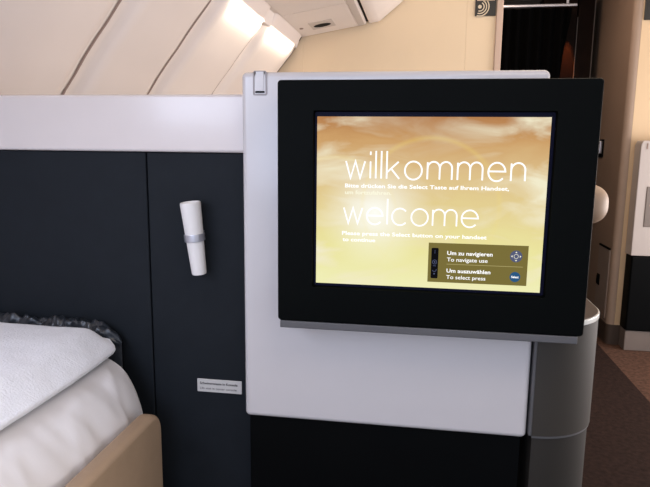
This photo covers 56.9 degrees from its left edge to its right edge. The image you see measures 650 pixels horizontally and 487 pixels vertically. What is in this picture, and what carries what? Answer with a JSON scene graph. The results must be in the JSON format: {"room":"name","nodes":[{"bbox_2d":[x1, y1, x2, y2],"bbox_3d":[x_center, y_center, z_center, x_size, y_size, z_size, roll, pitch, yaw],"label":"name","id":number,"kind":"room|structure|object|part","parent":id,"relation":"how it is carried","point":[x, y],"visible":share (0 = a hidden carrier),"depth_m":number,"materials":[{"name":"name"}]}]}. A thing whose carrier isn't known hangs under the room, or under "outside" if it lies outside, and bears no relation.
{"room":"aircraft cabin","nodes":[
{"label":"aircraft cabin","id":0,"kind":"room"},
{"bbox_2d":[0,0,301,94],"bbox_3d":[-0.499,-0.066,0.843,0.932,2.051,4.510,2,9,9],"label":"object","id":1,"kind":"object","parent":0,"point":[43,43],"depth_m":1.64,"materials":[{"name":"white plastic"}]},
{"bbox_2d":[62,0,121,94],"bbox_3d":[-0.461,-0.548,1.472,0.640,0.999,0.011,2,9,9],"label":"trim","id":2,"kind":"structure","parent":1,"relation":"attached to","point":[119,1],"depth_m":1.50,"materials":[{"name":"grey plastic"}]},
{"bbox_2d":[147,0,211,94],"bbox_3d":[-0.393,-0.617,1.896,0.640,0.999,0.011,2,9,9],"label":"trim","id":3,"kind":"structure","parent":1,"relation":"attached to","point":[210,0],"depth_m":1.91,"materials":[{"name":"grey plastic"}]},
{"bbox_2d":[262,0,402,47],"bbox_3d":[-0.171,-0.849,0.811,0.643,0.470,4.195,2,9,9],"label":"bin","id":4,"kind":"object","parent":1,"relation":"attached to","point":[308,17],"visible":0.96,"depth_m":2.55,"materials":[{"name":"plastic"}]},
{"bbox_3d":[-0.088,-0.907,2.175,0.264,0.051,0.500,2,9,9],"label":"service panel","id":5,"kind":"part","parent":4,"relation":"part of","materials":[{"name":"plastic"}]},
{"bbox_3d":[-0.011,-0.985,2.653,0.264,0.051,0.470,2,9,9],"label":"service panel","id":6,"kind":"part","parent":4,"relation":"part of","materials":[{"name":"plastic"}]},
{"bbox_3d":[-0.013,-0.987,2.704,0.106,0.020,0.140,2,9,9],"label":"vent plate","id":7,"kind":"part","parent":4,"relation":"part of","materials":[{"name":"beige plastic"}]},
{"bbox_3d":[0.016,-0.895,0.771,0.265,0.361,4.190,2,9,9],"label":"bin door","id":8,"kind":"part","parent":4,"relation":"part of","materials":[{"name":"plastic"}]},
{"bbox_2d":[278,0,496,71],"bbox_3d":[0.092,-0.415,3.020,1.412,2.050,0.050,2,9,9],"label":"wall","id":9,"kind":"structure","parent":0,"point":[416,35],"depth_m":2.85,"materials":[{"name":"beige plastic"}]},
{"bbox_2d":[475,0,495,16],"bbox_3d":[0.744,-1.108,2.774,0.094,0.113,0.008,2,9,9],"label":"sign","id":10,"kind":"object","parent":9,"relation":"attached to","point":[482,7],"visible":1,"depth_m":2.77,"materials":[{"name":"grey plastic"}]},
{"bbox_2d":[504,1,540,8],"bbox_3d":[1.260,-0.496,3.590,0.800,2.050,1.450,2,9,9],"label":"wall","id":11,"kind":"structure","parent":0,"point":[518,2],"depth_m":3.95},
{"bbox_2d":[493,0,503,69],"bbox_3d":[0.806,-0.392,2.923,0.030,2.050,0.105,2,9,9],"label":"trim","id":12,"kind":"structure","parent":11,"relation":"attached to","point":[500,3],"depth_m":2.78,"materials":[{"name":"beige plastic"}]},
{"bbox_2d":[504,0,541,1],"bbox_3d":[1.371,-1.169,1.233,2.950,0.040,6.200,2,9,9],"label":"ceiling","id":13,"kind":"structure","parent":0,"point":[504,0],"depth_m":3.92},
{"bbox_2d":[504,0,577,7],"bbox_3d":[1.195,-1.464,3.551,0.575,0.128,0.020,2,9,9],"label":"rail","id":14,"kind":"object","parent":13,"relation":"attached to","point":[567,4],"visible":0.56,"depth_m":3.54,"materials":[{"name":"silver metal"}]},
{"bbox_2d":[500,7,571,77],"bbox_3d":[1.192,-0.479,3.711,0.500,1.866,0.060,2,9,9],"label":"curtain","id":15,"kind":"object","parent":14,"relation":"hanging from","point":[534,38],"visible":0.18,"depth_m":3.58,"materials":[{"name":"black fabric"}]},
{"bbox_2d":[586,0,633,321],"bbox_3d":[1.703,-0.519,3.764,0.020,2.050,0.965,2,9,9],"label":"wall","id":16,"kind":"structure","parent":0,"point":[613,18],"depth_m":3.49,"materials":[{"name":"brown plastic"}]},
{"bbox_2d":[598,139,603,156],"bbox_3d":[1.664,-0.578,3.640,0.026,0.105,0.100,2,9,9],"label":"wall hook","id":17,"kind":"object","parent":16,"relation":"attached to","point":[601,141],"visible":0.72,"depth_m":3.60,"materials":[{"name":"silver metal"}]},
{"bbox_2d":[594,243,610,317],"bbox_3d":[1.621,0.214,3.520,0.018,0.409,0.207,2,9,9],"label":"access hatch","id":18,"kind":"object","parent":16,"relation":"attached to","point":[602,276],"visible":0.91,"depth_m":3.50,"materials":[{"name":"black plastic"}]},
{"bbox_3d":[1.627,0.211,3.583,0.012,0.065,0.050,2,9,9],"label":"handle","id":19,"kind":"part","parent":18,"relation":"part of","materials":[{"name":"black plastic"}]},
{"bbox_2d":[597,317,619,344],"bbox_3d":[1.721,0.456,3.796,0.124,0.115,0.804,2,9,9],"label":"baseboard","id":20,"kind":"structure","parent":16,"relation":"attached to","point":[609,334],"depth_m":3.42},
{"bbox_2d":[582,336,649,486],"bbox_3d":[0.969,0.880,1.628,3.720,0.040,6.200,2,9,9],"label":"floor","id":21,"kind":"structure","parent":0,"point":[617,444],"depth_m":2.45,"materials":[{"name":"brown carpet"}]},
{"bbox_2d":[64,414,162,486],"bbox_3d":[-0.682,0.720,0.513,0.507,0.600,1.662,2,9,9],"label":"bed","id":22,"kind":"object","parent":21,"relation":"on","point":[133,458],"visible":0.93,"depth_m":1.04,"materials":[{"name":"beige plastic"}]},
{"bbox_2d":[0,313,123,369],"bbox_3d":[-0.583,0.267,1.256,0.345,0.249,0.050,2,9,9],"label":"cover","id":23,"kind":"object","parent":22,"relation":"on","point":[101,328],"visible":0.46,"depth_m":1.22,"materials":[{"name":"grey fabric"}]},
{"bbox_2d":[0,358,142,486],"bbox_3d":[-0.697,0.427,0.454,0.464,0.182,1.594,2,9,9],"label":"mattress","id":24,"kind":"object","parent":22,"relation":"on","point":[49,445],"visible":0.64,"depth_m":0.96,"materials":[{"name":"white fabric"}]},
{"bbox_2d":[0,322,115,430],"bbox_3d":[-0.712,0.295,0.491,0.401,0.057,1.483,2,9,9],"label":"blanket","id":25,"kind":"object","parent":24,"relation":"on","point":[38,362],"visible":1,"depth_m":1.03,"materials":[{"name":"white fabric"}]},
{"bbox_2d":[0,94,250,486],"bbox_3d":[-0.449,0.295,1.289,0.667,1.194,0.055,2,9,9],"label":"wall","id":26,"kind":"structure","parent":21,"relation":"on","point":[93,188],"depth_m":1.22,"materials":[{"name":"black plastic"}]},
{"bbox_3d":[-0.566,0.345,1.315,0.426,1.084,0.040,2,9,9],"label":"panel","id":27,"kind":"part","parent":26,"relation":"part of","materials":[{"name":"black plastic"}]},
{"bbox_2d":[180,201,206,275],"bbox_3d":[-0.253,-0.011,1.160,0.046,0.144,0.056,2,9,9],"label":"reading lamp","id":28,"kind":"object","parent":26,"relation":"attached to","point":[191,212],"visible":1,"depth_m":1.14,"materials":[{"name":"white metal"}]},
{"bbox_3d":[-0.236,0.357,1.264,0.235,1.084,0.040,2,9,9],"label":"panel","id":29,"kind":"part","parent":26,"relation":"part of","materials":[{"name":"black plastic"}]},
{"bbox_2d":[197,378,241,393],"bbox_3d":[-0.216,0.292,1.229,0.094,0.028,0.003,2,9,9],"label":"plate","id":30,"kind":"object","parent":26,"relation":"attached to","point":[206,385],"visible":1,"depth_m":1.23,"materials":[{"name":"silver metal"}]},
{"bbox_2d":[242,70,549,486],"bbox_3d":[0.123,0.290,1.242,0.531,1.230,0.232,2,9,9],"label":"panel","id":31,"kind":"object","parent":21,"relation":"on","point":[326,408],"visible":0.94,"depth_m":1.13,"materials":[{"name":"white paint"}]},
{"bbox_2d":[278,78,603,343],"bbox_3d":[0.177,-0.058,1.023,0.514,0.426,0.070,2,9,9],"label":"monitor","id":32,"kind":"object","parent":31,"relation":"attached to","point":[462,208],"visible":1,"depth_m":0.99,"materials":[{"name":"black plastic"}]},
{"bbox_2d":[517,298,599,486],"bbox_3d":[0.462,0.505,1.283,0.135,0.800,0.352,2,9,9],"label":"post","id":33,"kind":"object","parent":21,"relation":"on","point":[552,446],"visible":0.49,"depth_m":1.09,"materials":[{"name":"grey paint"}]},
{"bbox_2d":[537,0,595,77],"bbox_3d":[1.516,-0.538,3.957,0.310,2.020,0.220,2,9,9],"label":"tall cabinet","id":34,"kind":"object","parent":21,"relation":"on","point":[577,53],"visible":0.05,"depth_m":3.73,"materials":[{"name":"red wood"}]},
{"bbox_3d":[1.465,-0.540,3.970,0.205,2.020,0.210,2,9,9],"label":"door","id":35,"kind":"part","parent":34,"relation":"part of","materials":[{"name":"red wood"}]},
{"bbox_3d":[1.621,-0.535,3.946,0.099,2.020,0.210,2,9,9],"label":"door","id":36,"kind":"part","parent":34,"relation":"part of","materials":[{"name":"red wood"}]},
{"bbox_2d":[593,186,608,222],"bbox_3d":[0.735,0.268,2.151,0.295,0.994,0.660,2,9,9],"label":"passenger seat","id":37,"kind":"object","parent":21,"relation":"on","point":[601,202],"visible":0.14,"depth_m":1.75,"materials":[{"name":"beige leather"}]},
{"bbox_2d":[618,140,649,351],"bbox_3d":[2.032,0.033,3.214,0.763,1.145,0.102,2,9,9],"label":"divider","id":38,"kind":"object","parent":21,"relation":"on","point":[634,334],"visible":1,"depth_m":3.24,"materials":[{"name":"grey paint"}]},
{"bbox_3d":[2.032,0.279,3.254,0.757,0.415,0.102,2,9,9],"label":"panel","id":39,"kind":"part","parent":38,"relation":"part of","materials":[{"name":"black plastic"}]},
{"bbox_3d":[2.035,-0.230,3.174,0.763,0.613,0.097,2,9,9],"label":"panel","id":40,"kind":"part","parent":38,"relation":"part of","materials":[{"name":"grey paint"}]},
{"bbox_2d":[614,0,649,324],"bbox_3d":[2.385,-0.414,3.166,1.482,2.050,0.050,2,9,9],"label":"wall","id":41,"kind":"structure","parent":0,"point":[641,115],"depth_m":3.21,"materials":[{"name":"beige plastic"}]},
{"bbox_2d":[605,0,643,324],"bbox_3d":[1.633,-0.440,3.274,0.037,2.050,0.034,2,9,9],"label":"trim","id":42,"kind":"structure","parent":41,"relation":"attached to","point":[638,4],"depth_m":3.26,"materials":[{"name":"beige plastic"}]},
{"bbox_2d":[644,0,649,19],"bbox_3d":[1.727,-1.255,3.106,0.125,0.185,0.008,2,9,9],"label":"wall sign","id":43,"kind":"object","parent":41,"relation":"attached to","point":[647,2],"visible":1,"depth_m":3.12,"materials":[{"name":"grey plastic"}]}
]}

